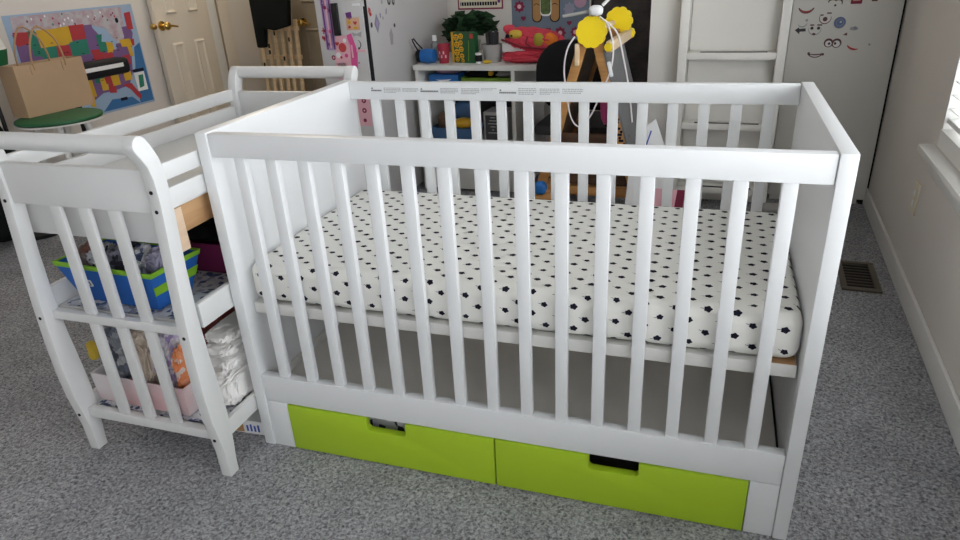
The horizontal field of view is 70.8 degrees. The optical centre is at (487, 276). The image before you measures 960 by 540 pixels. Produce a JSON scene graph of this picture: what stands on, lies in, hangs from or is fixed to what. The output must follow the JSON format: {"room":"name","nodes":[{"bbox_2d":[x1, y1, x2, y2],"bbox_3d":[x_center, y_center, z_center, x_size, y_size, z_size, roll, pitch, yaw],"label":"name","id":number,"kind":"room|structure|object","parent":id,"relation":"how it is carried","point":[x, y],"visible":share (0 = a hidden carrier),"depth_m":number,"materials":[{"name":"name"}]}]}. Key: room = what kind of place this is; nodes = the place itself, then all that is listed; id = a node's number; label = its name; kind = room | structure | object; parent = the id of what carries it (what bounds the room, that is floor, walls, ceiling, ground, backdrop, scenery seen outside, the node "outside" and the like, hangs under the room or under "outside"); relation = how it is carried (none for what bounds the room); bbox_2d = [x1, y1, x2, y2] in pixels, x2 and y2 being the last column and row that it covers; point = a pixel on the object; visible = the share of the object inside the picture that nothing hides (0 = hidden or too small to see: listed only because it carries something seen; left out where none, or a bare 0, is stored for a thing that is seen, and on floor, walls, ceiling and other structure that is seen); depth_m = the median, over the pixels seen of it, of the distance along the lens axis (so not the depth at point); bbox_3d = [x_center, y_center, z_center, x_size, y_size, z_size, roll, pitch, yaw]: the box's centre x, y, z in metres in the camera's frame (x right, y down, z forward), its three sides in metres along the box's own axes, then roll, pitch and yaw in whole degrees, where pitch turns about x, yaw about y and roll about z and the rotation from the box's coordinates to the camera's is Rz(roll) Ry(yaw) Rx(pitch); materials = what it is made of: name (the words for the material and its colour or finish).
{"room":"children's room","nodes":[
{"label":"children's room","id":0,"kind":"room"},
{"bbox_2d":[0,0,265,162],"bbox_3d":[-3.003,-0.994,2.431,0.102,2.440,6.450,7,27,19],"label":"wall","id":1,"kind":"structure","parent":0,"point":[239,10],"depth_m":4.36,"materials":[{"name":"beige paint"}]},
{"bbox_2d":[1,4,154,129],"bbox_3d":[-2.367,-1.257,3.994,0.005,0.600,0.855,7,27,19],"label":"map","id":2,"kind":"object","parent":1,"relation":"attached to","point":[94,33],"visible":0.72,"depth_m":4.05,"materials":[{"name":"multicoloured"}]},
{"bbox_2d":[146,0,227,123],"bbox_3d":[-2.054,-1.804,4.519,0.102,2.022,0.538,7,27,19],"label":"door","id":3,"kind":"structure","parent":1,"relation":"in","point":[182,29],"depth_m":4.63,"materials":[{"name":"beige wood"}]},
{"bbox_2d":[206,0,230,106],"bbox_3d":[-1.991,-1.973,4.797,0.030,2.100,0.095,7,27,19],"label":"trim","id":4,"kind":"structure","parent":1,"relation":"attached to","point":[210,3],"depth_m":4.92,"materials":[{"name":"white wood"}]},
{"bbox_2d":[216,0,244,90],"bbox_3d":[-1.947,-2.033,4.919,0.020,2.100,0.110,6,27,19],"label":"trim","id":5,"kind":"structure","parent":1,"relation":"attached to","point":[222,5],"depth_m":5.02,"materials":[{"name":"beige wood"}]},
{"bbox_2d":[259,31,293,90],"bbox_3d":[-1.105,-2.264,4.919,1.750,2.440,0.101,7,27,19],"label":"wall","id":6,"kind":"structure","parent":0,"point":[278,32],"depth_m":5.36,"materials":[{"name":"beige paint"}]},
{"bbox_2d":[286,14,300,90],"bbox_3d":[-1.518,-2.129,5.077,0.080,2.100,0.030,7,27,19],"label":"trim","id":7,"kind":"structure","parent":6,"relation":"attached to","point":[292,32],"depth_m":5.23,"materials":[{"name":"beige paint"}]},
{"bbox_2d":[291,0,325,90],"bbox_3d":[-1.136,-2.035,4.907,0.760,2.022,0.102,7,27,19],"label":"door","id":8,"kind":"structure","parent":6,"relation":"in","point":[304,11],"depth_m":5.12,"materials":[{"name":"brown wood"}]},
{"bbox_2d":[0,172,959,539],"bbox_3d":[-0.879,0.367,2.236,4.505,0.050,6.650,7,27,19],"label":"floor","id":9,"kind":"structure","parent":0,"point":[881,458],"depth_m":1.77,"materials":[{"name":"grey carpet"}]},
{"bbox_2d":[0,126,13,241],"bbox_3d":[-2.509,-0.537,3.316,0.324,0.782,0.300,7,27,19],"label":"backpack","id":10,"kind":"object","parent":9,"relation":"on","point":[5,235],"visible":0.19,"depth_m":3.34,"materials":[{"name":"black"}]},
{"bbox_2d":[0,39,57,239],"bbox_3d":[-2.401,-0.721,3.370,0.230,1.089,0.230,7,27,19],"label":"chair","id":11,"kind":"object","parent":9,"relation":"on","point":[3,50],"visible":0.23,"depth_m":3.33,"materials":[{"name":"green plastic"}]},
{"bbox_2d":[13,108,104,234],"bbox_3d":[-2.136,-0.534,3.515,0.402,0.608,0.402,7,27,19],"label":"stool","id":12,"kind":"object","parent":9,"relation":"on","point":[61,120],"visible":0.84,"depth_m":3.32,"materials":[{"name":"green plastic"}]},
{"bbox_2d":[0,26,94,117],"bbox_3d":[-2.251,-1.050,3.420,0.122,0.414,0.375,7,27,21],"label":"paper bag","id":13,"kind":"object","parent":12,"relation":"on","point":[37,88],"visible":1,"depth_m":3.39,"materials":[{"name":"brown paper"}]},
{"bbox_2d":[13,108,103,127],"bbox_3d":[-2.150,-0.799,3.390,0.396,0.021,0.396,7,27,19],"label":"seat cushion","id":14,"kind":"object","parent":12,"relation":"on","point":[74,116],"depth_m":3.31,"materials":[{"name":"green fabric"}]},
{"bbox_2d":[77,57,129,131],"bbox_3d":[-2.244,-0.841,3.959,0.320,0.789,0.520,7,27,19],"label":"keyboard","id":15,"kind":"object","parent":9,"relation":"on","point":[101,68],"visible":0.33,"depth_m":3.86,"materials":[{"name":"black plastic"}]},
{"bbox_2d":[0,66,366,476],"bbox_3d":[-0.789,-0.097,2.075,0.480,0.918,0.998,5,26,17],"label":"table","id":16,"kind":"object","parent":9,"relation":"on","point":[150,187],"visible":0.53,"depth_m":1.66,"materials":[{"name":"white paint"}]},
{"bbox_2d":[59,295,174,321],"bbox_3d":[-0.788,-0.079,2.084,0.446,0.012,0.862,5,26,17],"label":"shelf","id":17,"kind":"object","parent":16,"relation":"attached to","point":[64,298],"depth_m":1.74,"materials":[{"name":"white wood"}]},
{"bbox_2d":[64,270,227,319],"bbox_3d":[-0.784,-0.086,2.071,0.426,0.011,0.840,5,26,17],"label":"liner","id":18,"kind":"object","parent":16,"relation":"on","point":[205,282],"visible":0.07,"depth_m":1.78,"materials":[{"name":"fabric"}]},
{"bbox_2d":[51,238,199,309],"bbox_3d":[-0.930,-0.004,1.767,0.328,0.114,0.171,7,27,20],"label":"storage bin","id":19,"kind":"object","parent":18,"relation":"on","point":[155,283],"visible":0.44,"depth_m":1.71,"materials":[{"name":"blue fabric"}]},
{"bbox_2d":[77,241,104,265],"bbox_3d":[-1.042,-0.045,1.787,0.048,0.100,0.101,5,26,17],"label":"folded garment","id":20,"kind":"object","parent":19,"relation":"in","point":[82,249],"visible":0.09,"depth_m":1.75,"materials":[{"name":"orange fabric"}]},
{"bbox_2d":[86,241,114,267],"bbox_3d":[-0.995,-0.035,1.760,0.046,0.102,0.086,5,26,17],"label":"folded garment","id":21,"kind":"object","parent":19,"relation":"in","point":[106,244],"visible":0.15,"depth_m":1.73,"materials":[{"name":"grey fabric"}]},
{"bbox_2d":[106,241,139,270],"bbox_3d":[-0.937,-0.034,1.756,0.052,0.114,0.100,5,26,17],"label":"folded garment","id":22,"kind":"object","parent":19,"relation":"in","point":[114,257],"visible":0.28,"depth_m":1.71,"materials":[{"name":"fabric"}]},
{"bbox_2d":[123,243,152,273],"bbox_3d":[-0.882,-0.025,1.729,0.054,0.109,0.094,5,26,17],"label":"folded garment","id":23,"kind":"object","parent":19,"relation":"in","point":[140,252],"visible":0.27,"depth_m":1.70,"materials":[{"name":"fabric"}]},
{"bbox_2d":[144,245,162,273],"bbox_3d":[-0.825,-0.025,1.720,0.050,0.109,0.098,5,26,17],"label":"folded garment","id":24,"kind":"object","parent":19,"relation":"in","point":[153,262],"visible":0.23,"depth_m":1.68,"materials":[{"name":"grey fabric"}]},
{"bbox_2d":[189,239,226,272],"bbox_3d":[-0.757,-0.117,2.015,0.320,0.090,0.320,5,26,17],"label":"storage box","id":25,"kind":"object","parent":18,"relation":"on","point":[210,257],"visible":0.08,"depth_m":1.87,"materials":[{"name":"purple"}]},
{"bbox_2d":[187,217,218,240],"bbox_3d":[-0.759,-0.179,1.988,0.315,0.087,0.313,5,26,17],"label":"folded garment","id":26,"kind":"object","parent":25,"relation":"in","point":[205,231],"visible":0.03,"depth_m":1.87,"materials":[{"name":"black fabric"}]},
{"bbox_2d":[97,399,202,423],"bbox_3d":[-0.773,0.209,2.219,0.446,0.012,0.862,5,26,17],"label":"shelf","id":27,"kind":"object","parent":16,"relation":"attached to","point":[98,400],"depth_m":1.85,"materials":[{"name":"white wood"}]},
{"bbox_2d":[99,342,252,423],"bbox_3d":[-0.769,0.201,2.206,0.426,0.012,0.840,5,26,17],"label":"liner","id":28,"kind":"object","parent":16,"relation":"on","point":[195,417],"visible":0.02,"depth_m":1.86,"materials":[{"name":"fabric"}]},
{"bbox_2d":[90,365,197,415],"bbox_3d":[-0.933,0.297,1.903,0.320,0.088,0.130,6,27,18],"label":"storage box","id":29,"kind":"object","parent":28,"relation":"on","point":[186,400],"visible":0.42,"depth_m":1.84,"materials":[{"name":"plastic"}]},
{"bbox_2d":[86,340,98,359],"bbox_3d":[-1.096,0.206,1.873,0.017,0.061,0.026,5,26,17],"label":"bib","id":30,"kind":"object","parent":29,"relation":"in","point":[93,353],"visible":1,"depth_m":1.87,"materials":[{"name":"yellow fabric"}]},
{"bbox_2d":[104,326,131,378],"bbox_3d":[-1.032,0.217,1.902,0.073,0.182,0.090,5,26,17],"label":"folded blanket","id":31,"kind":"object","parent":29,"relation":"in","point":[111,332],"visible":0.34,"depth_m":1.86,"materials":[{"name":"grey fabric"}]},
{"bbox_2d":[130,329,158,383],"bbox_3d":[-0.946,0.222,1.875,0.081,0.178,0.092,5,26,17],"label":"cloth","id":32,"kind":"object","parent":29,"relation":"in","point":[138,336],"visible":0.43,"depth_m":1.84,"materials":[{"name":"beige fabric"}]},
{"bbox_2d":[150,333,179,387],"bbox_3d":[-0.869,0.227,1.852,0.066,0.183,0.093,5,26,17],"label":"folded garment","id":33,"kind":"object","parent":29,"relation":"in","point":[168,342],"visible":0.33,"depth_m":1.81,"materials":[{"name":"purple fabric"}]},
{"bbox_2d":[171,343,190,388],"bbox_3d":[-0.817,0.252,1.837,0.032,0.162,0.084,5,26,17],"label":"folded garment","id":34,"kind":"object","parent":29,"relation":"in","point":[178,362],"visible":0.35,"depth_m":1.80,"materials":[{"name":"orange fabric"}]},
{"bbox_2d":[201,306,234,344],"bbox_3d":[-0.816,0.127,2.050,0.099,0.207,0.122,5,26,17],"label":"folded garment","id":35,"kind":"object","parent":28,"relation":"on","point":[207,328],"visible":0.05,"depth_m":2.01,"materials":[{"name":"red fabric"}]},
{"bbox_2d":[215,359,253,405],"bbox_3d":[-0.687,0.253,1.946,0.104,0.108,0.315,5,26,17],"label":"folded cloth","id":36,"kind":"object","parent":28,"relation":"on","point":[235,384],"visible":0.23,"depth_m":1.83,"materials":[{"name":"white fabric"}]},
{"bbox_2d":[210,347,246,373],"bbox_3d":[-0.690,0.189,1.915,0.100,0.038,0.280,5,26,17],"label":"folded cloth","id":37,"kind":"object","parent":36,"relation":"on","point":[223,365],"visible":0.3,"depth_m":1.81,"materials":[{"name":"white fabric"}]},
{"bbox_2d":[206,335,243,357],"bbox_3d":[-0.690,0.154,1.904,0.095,0.032,0.262,5,26,17],"label":"folded cloth","id":38,"kind":"object","parent":37,"relation":"on","point":[216,350],"visible":0.36,"depth_m":1.80,"materials":[{"name":"white fabric"}]},
{"bbox_2d":[205,311,240,343],"bbox_3d":[-0.691,0.123,1.891,0.090,0.029,0.243,5,26,17],"label":"folded cloth","id":39,"kind":"object","parent":38,"relation":"on","point":[227,330],"visible":0.38,"depth_m":1.82,"materials":[{"name":"white fabric"}]},
{"bbox_2d":[236,409,263,434],"bbox_3d":[-0.674,0.412,2.004,0.102,0.045,0.122,4,26,14],"label":"carton","id":40,"kind":"object","parent":9,"relation":"on","point":[253,424],"visible":0.38,"depth_m":1.95,"materials":[{"name":"white cardboard"}]},
{"bbox_2d":[246,424,259,431],"bbox_3d":[-0.678,0.439,1.950,0.042,0.024,0.001,4,26,14],"label":"print","id":41,"kind":"object","parent":40,"relation":"attached to","point":[249,424],"depth_m":1.95},
{"bbox_2d":[261,19,304,90],"bbox_3d":[-1.554,-1.503,5.163,0.350,0.899,0.092,7,27,19],"label":"wooden gate","id":42,"kind":"object","parent":9,"relation":"on","point":[295,27],"visible":0.3,"depth_m":5.08,"materials":[{"name":"brown wood"}]},
{"bbox_2d":[249,0,290,47],"bbox_3d":[-1.526,-2.107,4.919,0.355,0.813,0.299,7,27,19],"label":"garment","id":43,"kind":"object","parent":42,"relation":"hanging from","point":[266,14],"visible":1,"depth_m":4.88,"materials":[{"name":"black fabric"}]},
{"bbox_2d":[314,0,449,191],"bbox_3d":[-0.542,-1.314,3.781,0.275,1.600,1.020,7,27,19],"label":"cabinet","id":44,"kind":"object","parent":9,"relation":"on","point":[374,37],"visible":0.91,"depth_m":3.48,"materials":[{"name":"white wood"}]},
{"bbox_2d":[413,50,544,191],"bbox_3d":[0.179,-0.906,3.932,0.999,0.706,0.610,7,27,19],"label":"desk","id":45,"kind":"object","parent":9,"relation":"on","point":[520,72],"visible":0.2,"depth_m":3.77,"materials":[{"name":"white wood"}]},
{"bbox_2d":[411,38,436,62],"bbox_3d":[-0.343,-1.238,3.702,0.126,0.138,0.080,7,27,19],"label":"speaker","id":46,"kind":"object","parent":45,"relation":"on","point":[427,55],"visible":1,"depth_m":3.68},
{"bbox_2d":[431,35,438,60],"bbox_3d":[-0.295,-1.285,3.801,0.046,0.134,0.045,7,27,19],"label":"bottle","id":47,"kind":"object","parent":45,"relation":"on","point":[434,43],"visible":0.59,"depth_m":3.78,"materials":[{"name":"white plastic"}]},
{"bbox_2d":[437,43,448,63],"bbox_3d":[-0.240,-1.218,3.694,0.068,0.100,0.068,7,27,19],"label":"cup","id":48,"kind":"object","parent":45,"relation":"on","point":[443,48],"visible":1,"depth_m":3.67,"materials":[{"name":"red plastic"}]},
{"bbox_2d":[429,71,465,80],"bbox_3d":[-0.224,-1.113,3.779,0.180,0.050,0.122,7,27,19],"label":"storage box","id":49,"kind":"object","parent":45,"relation":"in","point":[435,76],"visible":0.62,"depth_m":3.73,"materials":[{"name":"blue plastic"}]},
{"bbox_2d":[437,70,460,72],"bbox_3d":[-0.212,-1.148,3.763,0.140,0.028,0.100,5,26,17],"label":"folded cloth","id":50,"kind":"object","parent":49,"relation":"on","point":[438,71],"visible":0.4,"depth_m":3.73,"materials":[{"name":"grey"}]},
{"bbox_2d":[432,122,483,138],"bbox_3d":[-0.169,-0.838,3.905,0.269,0.075,0.180,6,27,19],"label":"bin","id":51,"kind":"object","parent":45,"relation":"on","point":[462,133],"visible":0.27,"depth_m":3.85,"materials":[{"name":"blue plastic"}]},
{"bbox_2d":[438,111,445,127],"bbox_3d":[-0.234,-0.892,3.877,0.098,0.115,0.105,5,26,17],"label":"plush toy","id":52,"kind":"object","parent":51,"relation":"in","point":[441,116],"visible":0.43,"depth_m":3.83,"materials":[{"name":"brown fabric"}]},
{"bbox_2d":[455,101,470,118],"bbox_3d":[-0.132,-0.953,3.875,0.152,0.103,0.099,5,26,17],"label":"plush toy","id":53,"kind":"object","parent":51,"relation":"in","point":[462,108],"visible":0.47,"depth_m":3.83,"materials":[{"name":"blue fabric"}]},
{"bbox_2d":[456,117,470,127],"bbox_3d":[-0.137,-0.870,3.835,0.103,0.054,0.083,5,26,17],"label":"plush toy","id":54,"kind":"object","parent":51,"relation":"in","point":[464,122],"visible":0.8,"depth_m":3.80,"materials":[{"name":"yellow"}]},
{"bbox_2d":[451,31,478,62],"bbox_3d":[-0.123,-1.242,3.663,0.148,0.158,0.044,13,29,30],"label":"game box","id":55,"kind":"object","parent":45,"relation":"on","point":[464,44],"visible":0.99,"depth_m":3.64,"materials":[{"name":"green cardboard"}]},
{"bbox_2d":[441,9,499,50],"bbox_3d":[-0.113,-1.390,3.865,0.357,0.252,0.286,7,27,19],"label":"potted plant","id":56,"kind":"object","parent":45,"relation":"on","point":[481,22],"visible":0.8,"depth_m":3.79,"materials":[{"name":"green plant"}]},
{"bbox_2d":[475,52,481,63],"bbox_3d":[-0.047,-1.169,3.621,0.038,0.054,0.038,6,27,19],"label":"jar","id":57,"kind":"object","parent":45,"relation":"on","point":[478,56],"visible":1,"depth_m":3.61,"materials":[{"name":"white plastic"}]},
{"bbox_2d":[461,75,510,81],"bbox_3d":[0.019,-1.083,3.708,0.289,0.036,0.170,7,27,19],"label":"tray","id":58,"kind":"object","parent":45,"relation":"on","point":[465,78],"visible":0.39,"depth_m":3.64,"materials":[{"name":"green plastic"}]},
{"bbox_2d":[467,71,498,77],"bbox_3d":[-0.014,-1.113,3.706,0.204,0.037,0.119,5,26,17],"label":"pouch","id":59,"kind":"object","parent":58,"relation":"in","point":[484,74],"visible":0.63,"depth_m":3.66,"materials":[{"name":"black"}]},
{"bbox_2d":[496,71,510,76],"bbox_3d":[0.094,-1.094,3.653,0.117,0.029,0.064,5,26,17],"label":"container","id":60,"kind":"object","parent":58,"relation":"in","point":[500,73],"visible":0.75,"depth_m":3.63,"materials":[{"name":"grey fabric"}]},
{"bbox_2d":[483,60,491,63],"bbox_3d":[-0.003,-1.147,3.609,0.048,0.020,0.032,5,26,17],"label":"block","id":61,"kind":"object","parent":45,"relation":"on","point":[484,61],"visible":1,"depth_m":3.60,"materials":[{"name":"yellow plastic"}]},
{"bbox_2d":[481,30,502,62],"bbox_3d":[0.026,-1.241,3.645,0.120,0.158,0.120,7,27,19],"label":"pencil cup","id":62,"kind":"object","parent":45,"relation":"on","point":[492,49],"visible":0.97,"depth_m":3.61,"materials":[{"name":"white ceramic"}]},
{"bbox_2d":[483,107,512,140],"bbox_3d":[0.070,-0.860,3.820,0.140,0.164,0.152,7,27,19],"label":"organizer box","id":63,"kind":"object","parent":45,"relation":"on","point":[490,116],"visible":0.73,"depth_m":3.77,"materials":[{"name":"grey plastic"}]},
{"bbox_2d":[501,25,563,62],"bbox_3d":[0.245,-1.226,3.553,0.375,0.188,0.202,7,27,19],"label":"backpack","id":64,"kind":"object","parent":45,"relation":"on","point":[522,44],"visible":0.66,"depth_m":3.51,"materials":[{"name":"red fabric"}]},
{"bbox_2d":[194,80,859,539],"bbox_3d":[0.108,-0.015,1.837,1.370,0.888,0.713,5,26,17],"label":"crib","id":65,"kind":"object","parent":9,"relation":"on","point":[716,437],"visible":0.87,"depth_m":1.59,"materials":[{"name":"white paint"}]},
{"bbox_2d":[369,417,405,430],"bbox_3d":[-0.218,0.369,1.899,0.325,0.110,0.201,5,26,17],"label":"folded cloth","id":66,"kind":"object","parent":65,"relation":"in","point":[375,422],"visible":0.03,"depth_m":1.82,"materials":[{"name":"white fabric"}]},
{"bbox_2d":[371,88,582,94],"bbox_3d":[-0.046,-0.551,2.008,0.665,0.019,0.001,5,26,17],"label":"print","id":67,"kind":"object","parent":65,"relation":"attached to","point":[374,91],"depth_m":2.00,"materials":[{"name":"grey paper"}]},
{"bbox_2d":[252,190,802,357],"bbox_3d":[0.106,-0.059,1.816,1.308,0.108,0.636,5,26,17],"label":"mattress","id":68,"kind":"object","parent":65,"relation":"on","point":[712,225],"visible":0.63,"depth_m":1.63,"materials":[{"name":"white fabric"}]},
{"bbox_2d":[535,190,550,199],"bbox_3d":[0.252,-0.231,2.994,0.180,0.280,0.120,7,27,19],"label":"bench","id":69,"kind":"object","parent":9,"relation":"on","point":[547,196],"visible":0.03,"depth_m":2.90,"materials":[{"name":"brown wood"}]},
{"bbox_2d":[535,181,546,194],"bbox_3d":[0.227,-0.382,2.918,0.058,0.057,0.058,5,26,17],"label":"toy","id":70,"kind":"object","parent":69,"relation":"on","point":[540,186],"visible":0.83,"depth_m":2.90,"materials":[{"name":"blue plastic"}]},
{"bbox_2d":[535,39,606,202],"bbox_3d":[0.490,-0.837,3.588,0.506,0.844,0.467,7,27,19],"label":"desk chair","id":71,"kind":"object","parent":9,"relation":"on","point":[549,67],"visible":0.12,"depth_m":3.31,"materials":[{"name":"black plastic"}]},
{"bbox_2d":[538,7,636,197],"bbox_3d":[0.509,-0.693,3.112,0.615,0.990,0.531,7,27,19],"label":"easel","id":72,"kind":"object","parent":9,"relation":"on","point":[591,32],"visible":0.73,"depth_m":2.95,"materials":[{"name":"brown wood"}]},
{"bbox_2d":[547,177,626,197],"bbox_3d":[0.512,-0.464,3.189,0.470,0.040,0.410,7,27,19],"label":"tray","id":73,"kind":"object","parent":72,"relation":"on","point":[621,186],"depth_m":3.03,"materials":[{"name":"brown wood"}]},
{"bbox_2d":[562,0,632,126],"bbox_3d":[0.446,-0.866,2.721,0.299,0.538,0.040,7,27,19],"label":"cord","id":74,"kind":"object","parent":72,"relation":"hanging from","point":[595,10],"visible":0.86,"depth_m":2.68,"materials":[{"name":"white plastic"},{"name":"light grey plastic"}]},
{"bbox_2d":[607,61,612,76],"bbox_3d":[0.494,-0.833,2.718,0.026,0.060,0.012,7,27,19],"label":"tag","id":75,"kind":"object","parent":74,"relation":"attached to","point":[609,63],"depth_m":2.71,"materials":[{"name":"white paper"}]},
{"bbox_2d":[600,102,607,127],"bbox_3d":[0.515,-0.733,2.949,0.052,0.207,0.052,-13,27,-21],"label":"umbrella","id":76,"kind":"object","parent":72,"relation":"hanging from","point":[603,106],"visible":0.3,"depth_m":2.94,"materials":[{"name":"pink"}]},
{"bbox_2d":[625,119,663,204],"bbox_3d":[0.673,-0.363,2.859,0.200,0.589,0.073,7,27,19],"label":"pennant","id":77,"kind":"object","parent":9,"relation":"on","point":[653,137],"visible":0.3,"depth_m":2.79,"materials":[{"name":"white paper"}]},
{"bbox_2d":[654,188,684,207],"bbox_3d":[0.741,-0.202,2.817,0.140,0.330,0.020,6,27,19],"label":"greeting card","id":78,"kind":"object","parent":9,"relation":"on","point":[677,195],"visible":0.18,"depth_m":2.76,"materials":[{"name":"pink paper"}]},
{"bbox_2d":[647,0,782,201],"bbox_3d":[1.182,-1.235,3.448,0.635,1.620,0.465,7,27,19],"label":"tall cabinet","id":79,"kind":"object","parent":9,"relation":"on","point":[715,25],"visible":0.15,"depth_m":3.29,"materials":[{"name":"white wood"}]},
{"bbox_2d":[673,0,792,202],"bbox_3d":[1.155,-1.099,3.187,0.480,1.600,0.085,7,27,19],"label":"ladder","id":80,"kind":"object","parent":9,"relation":"on","point":[684,55],"visible":0.53,"depth_m":3.22,"materials":[{"name":"white wood"}]},
{"bbox_2d":[762,203,778,212],"bbox_3d":[1.424,-0.342,3.376,0.110,0.042,0.070,5,26,17],"label":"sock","id":81,"kind":"object","parent":9,"relation":"on","point":[766,207],"visible":0.58,"depth_m":3.35,"materials":[{"name":"grey fabric"}]},
{"bbox_2d":[768,0,905,203],"bbox_3d":[1.714,-1.250,3.268,0.464,1.750,0.399,7,27,19],"label":"tall cabinet","id":82,"kind":"object","parent":9,"relation":"on","point":[847,48],"visible":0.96,"depth_m":3.18,"materials":[{"name":"white wood"}]},
{"bbox_2d":[838,260,882,293],"bbox_3d":[1.475,-0.001,2.689,0.140,0.008,0.280,7,27,19],"label":"floor vent","id":83,"kind":"object","parent":9,"relation":"in","point":[853,275],"visible":0.83,"depth_m":2.68,"materials":[{"name":"brown metal"}]},
{"bbox_2d":[446,0,599,141],"bbox_3d":[0.781,-1.786,3.698,2.895,2.440,0.101,7,27,19],"label":"wall","id":84,"kind":"structure","parent":0,"point":[504,15],"depth_m":4.07,"materials":[{"name":"beige paint"}]},
{"bbox_2d":[458,0,502,9],"bbox_3d":[-0.051,-1.749,3.991,0.290,0.320,0.007,7,27,19],"label":"chart","id":85,"kind":"object","parent":84,"relation":"attached to","point":[462,4],"visible":1,"depth_m":4.05,"materials":[{"name":"white paper"}]},
{"bbox_2d":[511,0,588,38],"bbox_3d":[0.359,-1.580,3.907,0.465,0.700,0.009,7,27,19],"label":"poster","id":86,"kind":"object","parent":84,"relation":"attached to","point":[545,14],"visible":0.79,"depth_m":3.94,"materials":[{"name":"multicoloured paper"}]},
{"bbox_2d":[589,0,650,109],"bbox_3d":[0.763,-1.403,3.826,0.360,0.920,0.012,6,27,19],"label":"notice board","id":87,"kind":"object","parent":84,"relation":"attached to","point":[637,47],"visible":0.34,"depth_m":3.82,"materials":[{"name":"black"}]},
{"bbox_2d":[868,0,959,399],"bbox_3d":[1.049,-0.400,0.730,0.141,2.440,5.870,7,27,19],"label":"wall","id":88,"kind":"structure","parent":0,"point":[926,244],"depth_m":2.45,"materials":[{"name":"beige paint"}]},
{"bbox_2d":[863,188,959,455],"bbox_3d":[1.032,0.656,1.256,0.016,0.085,5.870,6,27,19],"label":"baseboard","id":89,"kind":"structure","parent":88,"relation":"attached to","point":[948,399],"depth_m":2.21,"materials":[{"name":"white wood"}]},
{"bbox_2d":[910,180,921,215],"bbox_3d":[1.572,-0.288,2.482,0.009,0.116,0.072,7,27,19],"label":"wall outlet","id":90,"kind":"object","parent":88,"relation":"attached to","point":[917,188],"visible":1,"depth_m":2.47,"materials":[{"name":"beige plastic"}]},
{"bbox_2d":[917,144,959,215],"bbox_3d":[1.072,0.170,1.147,0.130,0.082,2.835,7,27,19],"label":"trim","id":91,"kind":"structure","parent":88,"relation":"attached to","point":[945,175],"depth_m":2.09,"materials":[{"name":"white wood"}]},
{"bbox_2d":[937,57,959,170],"bbox_3d":[1.076,-0.560,0.791,0.124,1.525,2.725,7,27,19],"label":"window","id":92,"kind":"structure","parent":88,"relation":"in","point":[949,138],"depth_m":2.19,"materials":[{"name":"white"}]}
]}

